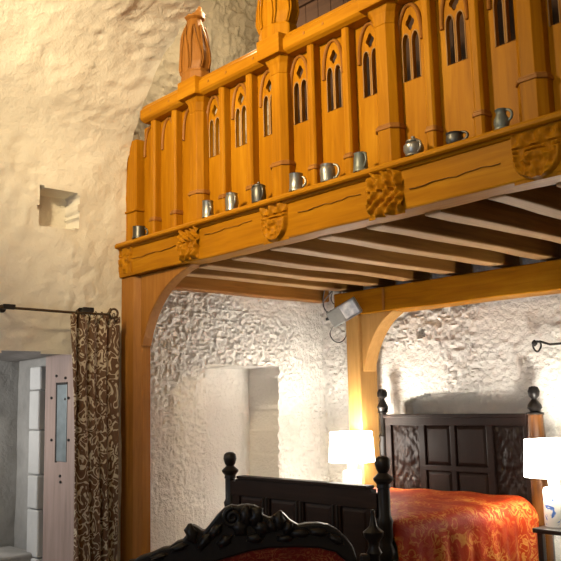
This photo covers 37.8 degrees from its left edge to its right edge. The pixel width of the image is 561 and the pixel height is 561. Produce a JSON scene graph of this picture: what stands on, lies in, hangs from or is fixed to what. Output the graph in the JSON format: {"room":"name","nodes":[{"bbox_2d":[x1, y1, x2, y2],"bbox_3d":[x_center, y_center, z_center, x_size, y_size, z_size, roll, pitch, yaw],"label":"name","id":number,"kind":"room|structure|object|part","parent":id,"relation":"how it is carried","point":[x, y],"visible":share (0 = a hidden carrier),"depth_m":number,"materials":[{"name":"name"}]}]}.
{"room":"historic interior","nodes":[
{"label":"historic interior","id":0,"kind":"room"},
{"bbox_2d":[0,360,19,546],"bbox_3d":[-3.446,1.500,7.170,2.850,2.600,0.051,6,-11,-42],"label":"wall","id":1,"kind":"structure","parent":0,"point":[9,371],"depth_m":7.90,"materials":[{"name":"grey paint"}]},
{"bbox_2d":[14,357,45,549],"bbox_3d":[-3.292,1.460,6.927,2.850,2.600,1.680,6,-11,-42],"label":"wall","id":2,"kind":"structure","parent":0,"point":[20,525],"depth_m":7.85,"materials":[{"name":"grey paint"}]},
{"bbox_2d":[0,546,35,560],"bbox_3d":[-2.813,2.551,6.755,1.710,0.370,1.100,6,-11,-42],"label":"trim","id":3,"kind":"structure","parent":2,"relation":"attached to","point":[8,553],"depth_m":7.30,"materials":[{"name":"grey stone"}]},
{"bbox_2d":[0,351,57,361],"bbox_3d":[-2.859,0.564,7.079,1.850,0.203,1.260,6,-11,-42],"label":"trim","id":4,"kind":"structure","parent":2,"relation":"attached to","point":[9,356],"depth_m":7.34,"materials":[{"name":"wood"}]},
{"bbox_2d":[27,366,45,560],"bbox_3d":[-2.209,1.801,7.458,0.120,2.022,0.216,6,-11,-42],"label":"trim","id":5,"kind":"structure","parent":2,"relation":"attached to","point":[37,374],"depth_m":7.42,"materials":[{"name":"white stone"}]},
{"bbox_2d":[42,354,74,560],"bbox_3d":[-1.919,1.595,7.154,0.066,1.915,0.570,6,-11,-42],"label":"door","id":6,"kind":"structure","parent":2,"relation":"in","point":[59,449],"depth_m":7.14,"materials":[{"name":"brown wood"}]},
{"bbox_3d":[-1.915,1.239,7.163,0.015,0.692,0.198,6,-11,-42],"label":"plate frame","id":7,"kind":"part","parent":6,"relation":"part of","materials":[{"name":"black metal"}]},
{"bbox_3d":[-1.907,1.243,7.156,0.013,0.662,0.178,6,-11,-42],"label":"lock plate","id":8,"kind":"part","parent":6,"relation":"part of","materials":[{"name":"grey metal"}]},
{"bbox_2d":[0,162,125,560],"bbox_3d":[-4.369,0.611,4.781,7.959,3.700,0.234,7,-12,-43],"label":"wall","id":9,"kind":"structure","parent":0,"point":[60,232],"depth_m":7.12,"materials":[{"name":"beige paint"}]},
{"bbox_2d":[0,304,118,318],"bbox_3d":[-2.066,0.241,6.827,1.550,0.102,0.170,6,-11,-42],"label":"curtain rod","id":10,"kind":"object","parent":9,"relation":"attached to","point":[88,311],"visible":1,"depth_m":7.01,"materials":[{"name":"black metal"}]},
{"bbox_3d":[-2.064,0.237,6.755,1.456,0.034,0.022,6,-11,-42],"label":"rod","id":11,"kind":"part","parent":10,"relation":"part of","materials":[{"name":"black metal"}]},
{"bbox_2d":[70,313,119,560],"bbox_3d":[-1.588,1.472,6.985,0.491,2.372,0.095,6,-11,-42],"label":"curtain","id":12,"kind":"object","parent":10,"relation":"hanging from","point":[95,342],"visible":1,"depth_m":7.01,"materials":[{"name":"brown fabric"}]},
{"bbox_2d":[0,0,203,184],"bbox_3d":[-2.016,-3.001,2.616,7.996,2.702,7.797,6,-11,-42],"label":"ceiling","id":13,"kind":"structure","parent":0,"point":[76,76],"depth_m":7.04,"materials":[{"name":"beige paint"}]},
{"bbox_2d":[133,0,328,551],"bbox_3d":[-0.576,-0.272,8.638,2.661,6.400,0.601,6,-11,-42],"label":"wall","id":14,"kind":"structure","parent":0,"point":[240,375],"depth_m":8.58,"materials":[{"name":"paint"}]},
{"bbox_2d":[173,276,328,302],"bbox_3d":[-0.402,0.052,8.412,2.410,0.205,0.160,6,-11,-42],"label":"wall plate","id":15,"kind":"object","parent":14,"relation":"attached to","point":[193,284],"visible":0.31,"depth_m":8.40,"materials":[{"name":"brown wood"}]},
{"bbox_2d":[321,257,560,560],"bbox_3d":[2.994,-0.660,6.598,0.172,6.400,7.700,6,-11,-42],"label":"wall","id":16,"kind":"structure","parent":0,"point":[477,358],"depth_m":7.80,"materials":[{"name":"white paint"}]},
{"bbox_2d":[532,340,560,352],"bbox_3d":[2.483,0.528,6.863,0.145,0.112,0.786,6,-11,-42],"label":"iron bracket","id":17,"kind":"object","parent":16,"relation":"attached to","point":[534,342],"visible":1,"depth_m":7.05,"materials":[{"name":"black metal"}]},
{"bbox_3d":[2.462,0.503,6.818,0.020,0.057,0.740,6,-11,-42],"label":"rod","id":18,"kind":"part","parent":17,"relation":"part of","materials":[{"name":"black metal"}]},
{"bbox_3d":[-1.328,2.233,3.184,11.220,0.120,9.600,6,-11,-42],"label":"floor","id":19,"kind":"structure","parent":0,"visible":0},
{"bbox_2d":[120,264,199,560],"bbox_3d":[-1.032,1.314,7.003,0.145,2.805,1.028,6,-11,-42],"label":"timber post","id":20,"kind":"object","parent":19,"relation":"on","point":[144,297],"visible":1,"depth_m":7.22,"materials":[{"name":"brown wood"}]},
{"bbox_3d":[-1.288,1.361,7.283,0.145,2.805,0.265,6,-11,-42],"label":"post","id":21,"kind":"part","parent":20,"relation":"part of","materials":[{"name":"brown wood"}]},
{"bbox_2d":[114,110,560,278],"bbox_3d":[1.051,-0.624,4.866,0.253,0.332,7.570,6,-11,-42],"label":"beam","id":22,"kind":"structure","parent":20,"relation":"on","point":[525,155],"depth_m":5.25,"materials":[{"name":"brown wood"}]},
{"bbox_2d":[132,225,147,238],"bbox_3d":[-1.260,-0.427,7.319,0.122,0.108,0.136,6,-11,-42],"label":"tankard","id":23,"kind":"object","parent":22,"relation":"on","point":[138,231],"visible":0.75,"depth_m":7.28,"materials":[{"name":"grey metal"}]},
{"bbox_2d":[202,200,213,217],"bbox_3d":[-0.573,-0.570,6.568,0.099,0.138,0.130,6,-11,-42],"label":"tankard","id":24,"kind":"object","parent":22,"relation":"on","point":[207,205],"visible":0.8,"depth_m":6.54,"materials":[{"name":"grey metal"}]},
{"bbox_2d":[225,192,238,210],"bbox_3d":[-0.367,-0.608,6.347,0.128,0.137,0.104,-7,-10,36],"label":"tankard","id":25,"kind":"object","parent":22,"relation":"on","point":[231,199],"visible":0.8,"depth_m":6.31,"materials":[{"name":"grey metal"}]},
{"bbox_3d":[-0.353,-0.622,6.295,0.016,0.106,0.046,2,-9,-22],"label":"handle","id":26,"kind":"part","parent":25,"relation":"part of","materials":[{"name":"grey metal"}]},
{"bbox_2d":[251,182,265,202],"bbox_3d":[-0.170,-0.660,6.112,0.125,0.162,0.132,-3,-9,12],"label":"flagon","id":27,"kind":"object","parent":22,"relation":"on","point":[258,190],"visible":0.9,"depth_m":6.07,"materials":[{"name":"grey metal"}]},
{"bbox_3d":[-0.136,-0.658,6.056,0.016,0.106,0.044,2,-9,-22],"label":"handle","id":28,"kind":"part","parent":27,"relation":"part of","materials":[{"name":"grey metal"}]},
{"bbox_2d":[289,172,306,191],"bbox_3d":[0.118,-0.693,5.819,0.119,0.128,0.108,0,-9,-10],"label":"tankard","id":29,"kind":"object","parent":22,"relation":"on","point":[295,178],"visible":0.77,"depth_m":5.78,"materials":[{"name":"grey metal"}]},
{"bbox_3d":[0.167,-0.699,5.789,0.040,0.086,0.016,-6,-10,27],"label":"handle","id":30,"kind":"part","parent":29,"relation":"part of","materials":[{"name":"grey metal"}]},
{"bbox_2d":[320,163,339,181],"bbox_3d":[0.328,-0.732,5.572,0.110,0.123,0.144,2,-9,-22],"label":"tankard","id":31,"kind":"object","parent":22,"relation":"on","point":[327,170],"visible":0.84,"depth_m":5.54,"materials":[{"name":"grey metal"}]},
{"bbox_3d":[0.380,-0.743,5.544,0.054,0.111,0.016,-8,-11,37],"label":"handle","id":32,"kind":"part","parent":31,"relation":"part of","materials":[{"name":"grey metal"}]},
{"bbox_2d":[124,0,560,240],"bbox_3d":[1.051,-1.798,5.072,0.271,2.051,7.580,6,-11,-42],"label":"balcony railing","id":33,"kind":"object","parent":22,"relation":"on","point":[170,173],"visible":0.94,"depth_m":5.82,"materials":[{"name":"brown wood"}]},
{"bbox_3d":[-1.169,-0.895,7.523,0.035,1.088,0.234,6,-11,-42],"label":"panel","id":34,"kind":"part","parent":33,"relation":"part of","materials":[{"name":"brown wood"}]},
{"bbox_3d":[-1.199,-1.297,7.569,0.028,0.282,0.216,6,-11,-42],"label":"hood mould","id":35,"kind":"part","parent":33,"relation":"part of","materials":[{"name":"brown wood"}]},
{"bbox_3d":[-1.123,-0.546,7.333,0.092,0.038,0.088,6,-11,-42],"label":"ring moulding","id":36,"kind":"part","parent":33,"relation":"part of","materials":[{"name":"brown wood"}]},
{"bbox_3d":[-1.004,-1.333,7.356,0.028,0.282,0.216,6,-11,-42],"label":"hood mould","id":37,"kind":"part","parent":33,"relation":"part of","materials":[{"name":"brown wood"}]},
{"bbox_3d":[-0.974,-0.931,7.309,0.035,1.088,0.309,6,-11,-42],"label":"panel","id":38,"kind":"part","parent":33,"relation":"part of","materials":[{"name":"brown wood"}]},
{"bbox_3d":[-0.903,-0.587,7.092,0.092,0.038,0.088,6,-11,-42],"label":"ring moulding","id":39,"kind":"part","parent":33,"relation":"part of","materials":[{"name":"brown wood"}]},
{"bbox_3d":[-0.784,-1.374,7.115,0.028,0.282,0.216,6,-11,-42],"label":"hood mould","id":40,"kind":"part","parent":33,"relation":"part of","materials":[{"name":"brown wood"}]},
{"bbox_3d":[-0.754,-0.972,7.068,0.035,1.088,0.309,6,-11,-42],"label":"panel","id":41,"kind":"part","parent":33,"relation":"part of","materials":[{"name":"brown wood"}]},
{"bbox_3d":[-0.752,-2.324,7.174,0.183,0.129,0.192,6,-11,-42],"label":"crown","id":42,"kind":"part","parent":33,"relation":"part of","materials":[{"name":"brown wood"}]},
{"bbox_3d":[-0.693,-0.728,6.858,0.114,0.038,0.205,6,-11,-42],"label":"ring moulding","id":43,"kind":"part","parent":33,"relation":"part of","materials":[{"name":"brown wood"}]},
{"bbox_3d":[-0.557,-1.416,6.867,0.028,0.282,0.216,6,-11,-42],"label":"hood mould","id":44,"kind":"part","parent":33,"relation":"part of","materials":[{"name":"brown wood"}]},
{"bbox_3d":[-0.528,-1.014,6.820,0.035,1.088,0.328,6,-11,-42],"label":"panel","id":45,"kind":"part","parent":33,"relation":"part of","materials":[{"name":"brown wood"}]},
{"bbox_3d":[-0.450,-0.671,6.596,0.092,0.038,0.088,6,-11,-42],"label":"ring moulding","id":46,"kind":"part","parent":33,"relation":"part of","materials":[{"name":"brown wood"}]},
{"bbox_3d":[-0.325,-1.460,6.612,0.028,0.282,0.216,6,-11,-42],"label":"hood mould","id":47,"kind":"part","parent":33,"relation":"part of","materials":[{"name":"brown wood"}]},
{"bbox_3d":[-0.295,-1.058,6.565,0.035,1.088,0.328,6,-11,-42],"label":"panel","id":48,"kind":"part","parent":33,"relation":"part of","materials":[{"name":"brown wood"}]},
{"bbox_3d":[-0.217,-0.715,6.341,0.092,0.038,0.088,6,-11,-42],"label":"ring moulding","id":49,"kind":"part","parent":33,"relation":"part of","materials":[{"name":"brown wood"}]},
{"bbox_3d":[-0.092,-1.503,6.357,0.028,0.282,0.216,6,-11,-42],"label":"hood mould","id":50,"kind":"part","parent":33,"relation":"part of","materials":[{"name":"brown wood"}]},
{"bbox_3d":[-0.063,-1.101,6.311,0.035,1.088,0.328,6,-11,-42],"label":"panel","id":51,"kind":"part","parent":33,"relation":"part of","materials":[{"name":"brown wood"}]},
{"bbox_3d":[1.173,-1.963,4.936,0.245,0.160,7.175,6,-11,-42],"label":"rail","id":52,"kind":"part","parent":33,"relation":"part of","materials":[{"name":"brown wood"}]},
{"bbox_3d":[0.005,-0.858,6.093,0.114,0.038,0.205,6,-11,-42],"label":"ring moulding","id":53,"kind":"part","parent":33,"relation":"part of","materials":[{"name":"brown wood"}]},
{"bbox_3d":[0.140,-1.546,6.102,0.028,0.282,0.216,6,-11,-42],"label":"hood mould","id":54,"kind":"part","parent":33,"relation":"part of","materials":[{"name":"brown wood"}]},
{"bbox_3d":[0.170,-1.144,6.056,0.035,1.088,0.328,6,-11,-42],"label":"panel","id":55,"kind":"part","parent":33,"relation":"part of","materials":[{"name":"brown wood"}]},
{"bbox_3d":[0.248,-0.801,5.831,0.092,0.038,0.088,6,-11,-42],"label":"ring moulding","id":56,"kind":"part","parent":33,"relation":"part of","materials":[{"name":"brown wood"}]},
{"bbox_3d":[0.403,-1.188,5.801,0.035,1.088,0.328,6,-11,-42],"label":"panel","id":57,"kind":"part","parent":33,"relation":"part of","materials":[{"name":"brown wood"}]},
{"bbox_3d":[0.373,-1.589,5.848,0.028,0.282,0.216,6,-11,-42],"label":"hood mould","id":58,"kind":"part","parent":33,"relation":"part of","materials":[{"name":"brown wood"}]},
{"bbox_3d":[0.480,-0.845,5.577,0.092,0.038,0.088,6,-11,-42],"label":"ring moulding","id":59,"kind":"part","parent":33,"relation":"part of","materials":[{"name":"brown wood"}]},
{"bbox_3d":[0.606,-1.633,5.593,0.028,0.282,0.216,6,-11,-42],"label":"hood mould","id":60,"kind":"part","parent":33,"relation":"part of","materials":[{"name":"brown wood"}]},
{"bbox_3d":[0.635,-1.231,5.546,0.035,1.088,0.328,6,-11,-42],"label":"panel","id":61,"kind":"part","parent":33,"relation":"part of","materials":[{"name":"brown wood"}]},
{"bbox_3d":[0.703,-0.988,5.329,0.114,0.038,0.205,6,-11,-42],"label":"ring moulding","id":62,"kind":"part","parent":33,"relation":"part of","materials":[{"name":"brown wood"}]},
{"bbox_3d":[0.838,-1.676,5.338,0.028,0.282,0.216,6,-11,-42],"label":"hood mould","id":63,"kind":"part","parent":33,"relation":"part of","materials":[{"name":"brown wood"}]},
{"bbox_3d":[0.868,-1.274,5.291,0.035,1.088,0.328,6,-11,-42],"label":"panel","id":64,"kind":"part","parent":33,"relation":"part of","materials":[{"name":"brown wood"}]},
{"bbox_3d":[0.946,-0.931,5.067,0.092,0.038,0.088,6,-11,-42],"label":"ring moulding","id":65,"kind":"part","parent":33,"relation":"part of","materials":[{"name":"brown wood"}]},
{"bbox_3d":[1.071,-1.720,5.083,0.028,0.282,0.216,6,-11,-42],"label":"hood mould","id":66,"kind":"part","parent":33,"relation":"part of","materials":[{"name":"brown wood"}]},
{"bbox_3d":[1.100,-1.318,5.037,0.035,1.088,0.328,6,-11,-42],"label":"panel","id":67,"kind":"part","parent":33,"relation":"part of","materials":[{"name":"brown wood"}]},
{"bbox_3d":[1.178,-0.975,4.812,0.092,0.038,0.088,6,-11,-42],"label":"ring moulding","id":68,"kind":"part","parent":33,"relation":"part of","materials":[{"name":"brown wood"}]},
{"bbox_3d":[1.303,-1.763,4.828,0.028,0.282,0.216,6,-11,-42],"label":"hood mould","id":69,"kind":"part","parent":33,"relation":"part of","materials":[{"name":"brown wood"}]},
{"bbox_3d":[1.333,-1.361,4.782,0.035,1.088,0.328,6,-11,-42],"label":"panel","id":70,"kind":"part","parent":33,"relation":"part of","materials":[{"name":"brown wood"}]},
{"bbox_3d":[1.401,-1.118,4.564,0.114,0.038,0.205,6,-11,-42],"label":"ring moulding","id":71,"kind":"part","parent":33,"relation":"part of","materials":[{"name":"brown wood"}]},
{"bbox_3d":[1.566,-1.404,4.527,0.035,1.088,0.328,6,-11,-42],"label":"panel","id":72,"kind":"part","parent":33,"relation":"part of","materials":[{"name":"brown wood"}]},
{"bbox_2d":[353,151,367,172],"bbox_3d":[0.534,-0.771,5.356,0.103,0.128,0.132,6,-11,-42],"label":"tankard","id":73,"kind":"object","parent":22,"relation":"on","point":[360,158],"visible":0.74,"depth_m":5.33,"materials":[{"name":"silver metal"}]},
{"bbox_3d":[0.547,-0.789,5.311,0.016,0.106,0.046,2,-9,-22],"label":"handle","id":74,"kind":"part","parent":73,"relation":"part of","materials":[{"name":"silver metal"}]},
{"bbox_2d":[403,136,423,156],"bbox_3d":[0.821,-0.826,5.043,0.133,0.130,0.128,-6,-9,26],"label":"lidded pot","id":75,"kind":"object","parent":22,"relation":"on","point":[413,146],"visible":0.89,"depth_m":4.99,"materials":[{"name":"grey metal"}]},
{"bbox_3d":[0.817,-0.870,5.051,0.095,0.040,0.096,6,-11,-42],"label":"lid","id":76,"kind":"part","parent":75,"relation":"part of","materials":[{"name":"grey metal"}]},
{"bbox_3d":[0.844,-0.823,4.981,0.016,0.082,0.045,2,-9,-22],"label":"handle","id":77,"kind":"part","parent":75,"relation":"part of","materials":[{"name":"grey metal"}]},
{"bbox_2d":[445,130,468,143],"bbox_3d":[1.037,-0.836,4.814,0.134,0.072,0.106,-3,-9,11],"label":"cup","id":78,"kind":"object","parent":22,"relation":"on","point":[452,136],"visible":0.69,"depth_m":4.77,"materials":[{"name":"grey metal"}]},
{"bbox_3d":[1.073,-0.845,4.770,0.051,0.069,0.016,-9,-11,42],"label":"handle","id":79,"kind":"part","parent":78,"relation":"part of","materials":[{"name":"grey metal"}]},
{"bbox_2d":[494,108,512,129],"bbox_3d":[1.238,-0.903,4.577,0.088,0.127,0.108,1,-9,-15],"label":"jug","id":80,"kind":"object","parent":22,"relation":"on","point":[501,120],"visible":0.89,"depth_m":4.55,"materials":[{"name":"silver metal"}]},
{"bbox_3d":[1.272,-0.922,4.555,0.045,0.084,0.016,-9,-11,42],"label":"handle","id":81,"kind":"part","parent":80,"relation":"part of","materials":[{"name":"silver metal"}]},
{"bbox_2d":[129,503,383,560],"bbox_3d":[-0.140,1.778,4.378,1.483,1.075,0.680,-1,-8,0],"label":"settee","id":82,"kind":"object","parent":19,"relation":"on","point":[241,532],"visible":1,"depth_m":4.66,"materials":[{"name":"brown wood"}]},
{"bbox_2d":[346,311,403,487],"bbox_3d":[0.998,1.583,8.158,0.260,2.515,0.605,6,-11,-42],"label":"timber post","id":83,"kind":"object","parent":19,"relation":"on","point":[365,333],"visible":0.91,"depth_m":8.29,"materials":[{"name":"brown wood"}]},
{"bbox_3d":[0.856,1.610,8.314,0.260,2.515,0.179,6,-11,-42],"label":"post","id":84,"kind":"part","parent":83,"relation":"part of","materials":[{"name":"brown wood"}]},
{"bbox_2d":[334,259,560,314],"bbox_3d":[2.991,-0.155,6.168,0.264,0.254,7.000,6,-11,-42],"label":"beam","id":85,"kind":"structure","parent":83,"relation":"on","point":[540,278],"depth_m":7.46,"materials":[{"name":"brown wood"}]},
{"bbox_2d":[187,268,362,291],"bbox_3d":[-0.062,-0.042,8.005,2.400,0.156,0.179,6,-11,-42],"label":"joist","id":86,"kind":"object","parent":85,"relation":"on","point":[199,272],"visible":0.4,"depth_m":7.92,"materials":[{"name":"brown wood"}]},
{"bbox_3d":[2.057,-0.536,5.688,2.408,0.038,7.450,6,-11,-42],"label":"floorboards","id":87,"kind":"object","parent":86,"relation":"on","visible":0},
{"bbox_2d":[297,0,558,122],"bbox_3d":[2.235,-1.817,5.270,0.090,2.365,6.240,6,-11,-42],"label":"screen","id":88,"kind":"object","parent":87,"relation":"on","point":[309,10],"visible":0.04,"depth_m":6.61,"materials":[{"name":"brown wood"}]},
{"bbox_3d":[2.208,-2.947,5.437,0.090,0.080,6.240,6,-11,-42],"label":"rail","id":89,"kind":"part","parent":88,"relation":"part of","materials":[{"name":"brown wood"}]},
{"bbox_2d":[198,258,394,287],"bbox_3d":[0.239,-0.095,7.676,2.400,0.162,0.169,6,-11,-42],"label":"joist","id":90,"kind":"object","parent":85,"relation":"on","point":[229,265],"visible":0.39,"depth_m":7.52,"materials":[{"name":"brown wood"}]},
{"bbox_2d":[232,249,429,281],"bbox_3d":[0.541,-0.152,7.345,2.400,0.160,0.172,6,-11,-42],"label":"joist","id":91,"kind":"object","parent":85,"relation":"on","point":[269,257],"visible":0.49,"depth_m":7.15,"materials":[{"name":"brown wood"}]},
{"bbox_2d":[322,290,361,342],"bbox_3d":[0.697,0.340,8.623,0.469,0.620,0.835,-1,-8,0],"label":"floodlight","id":92,"kind":"object","parent":85,"relation":"attached to","point":[350,308],"visible":0.83,"depth_m":8.29,"materials":[{"name":"grey paint"}]},
{"bbox_3d":[0.693,0.292,8.258,0.203,0.194,0.046,-5,-9,21],"label":"glass","id":93,"kind":"part","parent":92,"relation":"part of","materials":[{"name":"glass"}]},
{"bbox_2d":[270,238,471,275],"bbox_3d":[0.860,-0.212,6.996,2.400,0.158,0.168,6,-11,-42],"label":"joist","id":94,"kind":"object","parent":85,"relation":"on","point":[316,247],"visible":0.62,"depth_m":6.84,"materials":[{"name":"brown wood"}]},
{"bbox_2d":[318,227,519,267],"bbox_3d":[1.204,-0.277,6.618,2.400,0.157,0.169,6,-11,-42],"label":"joist","id":95,"kind":"object","parent":85,"relation":"on","point":[365,237],"visible":0.58,"depth_m":6.45,"materials":[{"name":"brown wood"}]},
{"bbox_2d":[367,214,560,260],"bbox_3d":[1.518,-0.334,6.274,2.400,0.161,0.162,6,-11,-42],"label":"joist","id":96,"kind":"object","parent":85,"relation":"on","point":[422,226],"visible":0.64,"depth_m":6.12,"materials":[{"name":"brown wood"}]},
{"bbox_2d":[424,199,560,243],"bbox_3d":[1.835,-0.393,5.928,2.400,0.160,0.167,6,-11,-42],"label":"joist","id":97,"kind":"object","parent":85,"relation":"on","point":[485,213],"visible":0.79,"depth_m":5.55,"materials":[{"name":"brown wood"}]},
{"bbox_2d":[488,185,560,218],"bbox_3d":[2.148,-0.452,5.585,2.400,0.159,0.163,6,-11,-42],"label":"joist","id":98,"kind":"object","parent":85,"relation":"on","point":[546,200],"visible":0.63,"depth_m":5.00,"materials":[{"name":"brown wood"}]},
{"bbox_2d":[222,386,555,560],"bbox_3d":[0.893,1.777,6.873,2.163,1.760,1.904,6,-11,-42],"label":"bed","id":99,"kind":"object","parent":19,"relation":"on","point":[479,453],"visible":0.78,"depth_m":7.04,"materials":[{"name":"brown wood"}]},
{"bbox_3d":[-0.411,2.144,6.820,0.138,1.080,0.138,6,-11,-42],"label":"bed post","id":100,"kind":"part","parent":99,"relation":"part of","materials":[{"name":"brown wood"}]},
{"bbox_3d":[-0.231,1.957,6.614,0.014,0.420,0.280,6,-11,-42],"label":"raised panel","id":101,"kind":"part","parent":99,"relation":"part of","materials":[{"name":"black wood"}]},
{"bbox_3d":[0.023,1.910,6.335,0.014,0.420,0.300,6,-11,-42],"label":"raised panel","id":102,"kind":"part","parent":99,"relation":"part of","materials":[{"name":"black wood"}]},
{"bbox_3d":[0.149,1.901,6.216,0.090,0.758,1.615,6,-11,-42],"label":"footboard","id":103,"kind":"part","parent":99,"relation":"part of","materials":[{"name":"black wood"}]},
{"bbox_3d":[0.282,1.862,6.051,0.014,0.420,0.295,6,-11,-42],"label":"raised panel","id":104,"kind":"part","parent":99,"relation":"part of","materials":[{"name":"black wood"}]},
{"bbox_3d":[0.526,1.816,5.784,0.014,0.420,0.255,6,-11,-42],"label":"raised panel","id":105,"kind":"part","parent":99,"relation":"part of","materials":[{"name":"black wood"}]},
{"bbox_3d":[1.045,2.080,8.105,0.144,1.515,0.144,6,-11,-42],"label":"bed post","id":106,"kind":"part","parent":99,"relation":"part of","materials":[{"name":"brown wood"}]},
{"bbox_3d":[0.723,1.923,5.580,0.138,1.100,0.138,6,-11,-42],"label":"bed post","id":107,"kind":"part","parent":99,"relation":"part of","materials":[{"name":"brown wood"}]},
{"bbox_2d":[392,539,397,560],"bbox_3d":[0.902,2.121,6.808,1.790,0.260,1.500,6,-11,-42],"label":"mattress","id":108,"kind":"object","parent":99,"relation":"on","point":[393,542],"visible":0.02,"depth_m":5.74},
{"bbox_3d":[1.220,1.791,7.906,0.022,0.780,0.340,6,-11,-42],"label":"carved panel","id":109,"kind":"part","parent":99,"relation":"part of","materials":[{"name":"black wood"}]},
{"bbox_3d":[1.474,1.537,7.648,0.022,0.365,0.290,6,-11,-42],"label":"raised panel","id":110,"kind":"part","parent":99,"relation":"part of","materials":[{"name":"black wood"}]},
{"bbox_3d":[1.484,1.947,7.587,0.022,0.365,0.290,6,-11,-42],"label":"raised panel","id":111,"kind":"part","parent":99,"relation":"part of","materials":[{"name":"black wood"}]},
{"bbox_2d":[373,487,538,560],"bbox_3d":[0.915,2.086,6.792,1.819,0.560,1.767,6,-11,-42],"label":"bedspread","id":112,"kind":"object","parent":99,"relation":"on","point":[428,524],"visible":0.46,"depth_m":6.27,"materials":[{"name":"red fabric"}]},
{"bbox_3d":[1.596,1.805,7.496,0.095,1.155,1.600,6,-11,-42],"label":"headboard","id":113,"kind":"part","parent":99,"relation":"part of","materials":[{"name":"black wood"}]},
{"bbox_3d":[1.720,1.491,7.379,0.022,0.365,0.335,6,-11,-42],"label":"raised panel","id":114,"kind":"part","parent":99,"relation":"part of","materials":[{"name":"black wood"}]},
{"bbox_3d":[1.730,1.901,7.318,0.022,0.365,0.335,6,-11,-42],"label":"raised panel","id":115,"kind":"part","parent":99,"relation":"part of","materials":[{"name":"black wood"}]},
{"bbox_3d":[1.988,1.648,7.065,0.022,0.780,0.305,6,-11,-42],"label":"carved panel","id":116,"kind":"part","parent":99,"relation":"part of","materials":[{"name":"black wood"}]},
{"bbox_3d":[2.182,1.878,6.858,0.180,1.495,0.180,6,-11,-42],"label":"bed post","id":117,"kind":"part","parent":99,"relation":"part of","materials":[{"name":"brown wood"}]},
{"bbox_2d":[532,525,560,560],"bbox_3d":[2.252,2.193,6.140,0.420,0.658,0.520,6,-11,-42],"label":"bedside table","id":118,"kind":"object","parent":19,"relation":"on","point":[541,531],"visible":0.75,"depth_m":6.19,"materials":[{"name":"paint"}]},
{"bbox_3d":[1.985,2.223,6.178,0.044,0.622,0.044,6,-11,-42],"label":"leg","id":119,"kind":"part","parent":118,"relation":"part of","materials":[{"name":"paint"}]},
{"bbox_2d":[524,438,560,527],"bbox_3d":[2.121,1.566,6.362,0.444,0.655,0.444,6,-11,-42],"label":"table lamp","id":120,"kind":"object","parent":118,"relation":"on","point":[542,456],"visible":1,"depth_m":6.25,"materials":[{"name":"white fabric"}]},
{"bbox_3d":[2.117,1.382,6.389,0.444,0.283,0.444,6,-11,-42],"label":"lamp shade","id":121,"kind":"part","parent":120,"relation":"part of","materials":[{"name":"white fabric"}]},
{"bbox_2d":[548,479,559,485],"bbox_3d":[2.121,1.534,6.367,0.087,0.120,0.088,6,-11,-42],"label":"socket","id":122,"kind":"object","parent":120,"relation":"attached to","point":[551,482],"depth_m":6.33,"materials":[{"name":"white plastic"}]},
{"bbox_3d":[0.570,2.489,7.984,0.420,0.692,0.460,6,-11,-42],"label":"bedside table","id":123,"kind":"object","parent":19,"relation":"on","visible":0},
{"bbox_2d":[329,431,374,483],"bbox_3d":[0.693,1.797,7.931,0.444,0.655,0.444,6,-11,-42],"label":"table lamp","id":124,"kind":"object","parent":123,"relation":"on","point":[350,447],"visible":0.72,"depth_m":7.80,"materials":[{"name":"white fabric"}]},
{"bbox_3d":[0.689,1.613,7.958,0.444,0.283,0.444,6,-11,-42],"label":"lamp shade","id":125,"kind":"part","parent":124,"relation":"part of","materials":[{"name":"white fabric"}]},
{"bbox_2d":[348,463,356,469],"bbox_3d":[0.692,1.765,7.936,0.087,0.120,0.088,6,-11,-42],"label":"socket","id":126,"kind":"object","parent":124,"relation":"attached to","point":[351,466],"depth_m":7.90,"materials":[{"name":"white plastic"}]}
]}

